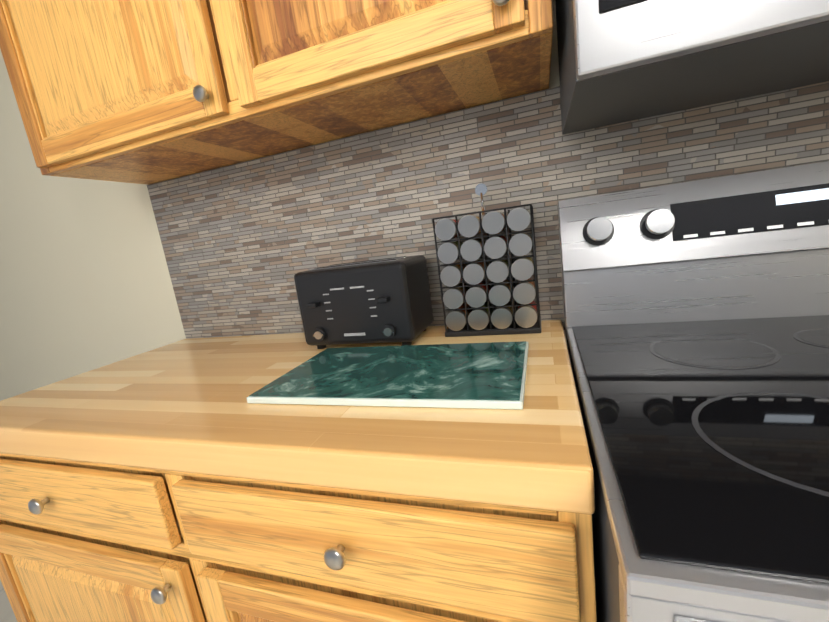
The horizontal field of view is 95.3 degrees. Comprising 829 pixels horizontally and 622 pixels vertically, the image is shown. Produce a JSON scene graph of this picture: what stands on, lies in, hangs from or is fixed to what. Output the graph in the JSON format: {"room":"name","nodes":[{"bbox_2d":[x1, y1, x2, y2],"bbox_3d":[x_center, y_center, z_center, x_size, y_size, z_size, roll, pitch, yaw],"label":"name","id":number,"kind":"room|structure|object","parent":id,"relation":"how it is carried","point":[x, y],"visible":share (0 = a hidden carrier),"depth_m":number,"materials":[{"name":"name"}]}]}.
{"room":"kitchen","nodes":[
{"label":"kitchen","id":0,"kind":"room"},
{"bbox_2d":[0,580,16,621],"bbox_3d":[-0.543,1.462,-0.920,7.865,0.060,8.200,-4,12,19],"label":"floor","id":1,"kind":"structure","parent":0,"point":[7,614],"depth_m":1.40,"materials":[{"name":"stone"}]},
{"bbox_2d":[0,453,596,621],"bbox_3d":[-0.262,0.592,0.964,1.266,0.836,0.616,-4,12,19],"label":"base cabinet","id":2,"kind":"object","parent":1,"relation":"on","point":[81,541],"visible":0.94,"depth_m":0.54,"materials":[{"name":"brown wood"}]},
{"bbox_2d":[0,320,594,514],"bbox_3d":[-0.320,0.156,0.877,1.268,0.057,0.616,-4,12,19],"label":"countertop","id":3,"kind":"structure","parent":2,"relation":"on","point":[183,405],"depth_m":0.57,"materials":[{"name":"beige wood"}]},
{"bbox_2d":[294,255,432,348],"bbox_3d":[-0.126,-0.023,0.969,0.295,0.203,0.205,-4,12,19],"label":"toaster","id":4,"kind":"object","parent":3,"relation":"on","point":[387,300],"visible":1,"depth_m":0.89,"materials":[{"name":"black plastic"}]},
{"bbox_2d":[247,341,528,409],"bbox_3d":[-0.033,0.112,0.717,0.470,0.014,0.275,-4,12,19],"label":"board","id":5,"kind":"object","parent":3,"relation":"on","point":[492,375],"visible":0.96,"depth_m":0.66,"materials":[{"name":"green stone"}]},
{"bbox_2d":[432,183,541,336],"bbox_3d":[0.175,-0.125,0.906,0.224,0.348,0.118,-4,12,19],"label":"spice rack","id":6,"kind":"object","parent":3,"relation":"on","point":[463,318],"visible":1,"depth_m":0.86,"materials":[{"name":"black plastic"}]},
{"bbox_2d":[558,161,828,621],"bbox_3d":[0.664,0.386,0.486,0.802,1.180,0.826,-4,12,19],"label":"range","id":7,"kind":"object","parent":1,"relation":"on","point":[696,316],"visible":1,"depth_m":0.51,"materials":[{"name":"grey metal"}]},
{"bbox_2d":[0,0,567,400],"bbox_3d":[-0.834,-0.215,1.371,6.020,2.400,0.120,-4,12,19],"label":"wall","id":8,"kind":"structure","parent":0,"point":[85,283],"depth_m":1.47,"materials":[{"name":"paint"}]},
{"bbox_2d":[0,0,315,184],"bbox_3d":[-0.676,-0.820,0.934,0.680,0.842,0.318,-4,12,19],"label":"upper cabinet","id":9,"kind":"object","parent":8,"relation":"attached to","point":[148,92],"depth_m":0.85,"materials":[{"name":"brown wood"}]},
{"bbox_2d":[220,0,552,143],"bbox_3d":[-0.071,-0.860,0.723,0.673,0.842,0.318,-4,12,19],"label":"upper cabinet","id":10,"kind":"object","parent":8,"relation":"attached to","point":[320,71],"depth_m":0.69,"materials":[{"name":"brown wood"}]},
{"bbox_2d":[147,81,828,338],"bbox_3d":[0.510,-0.237,0.848,2.900,0.563,0.012,-4,12,19],"label":"backsplash","id":11,"kind":"structure","parent":8,"relation":"attached to","point":[244,243],"depth_m":0.98,"materials":[{"name":"tile"}]},
{"bbox_2d":[555,0,828,134],"bbox_3d":[0.620,-0.586,0.491,0.800,0.427,0.421,-4,12,19],"label":"microwave","id":12,"kind":"object","parent":8,"relation":"attached to","point":[620,61],"visible":1,"depth_m":0.51,"materials":[{"name":"grey metal"}]}
]}

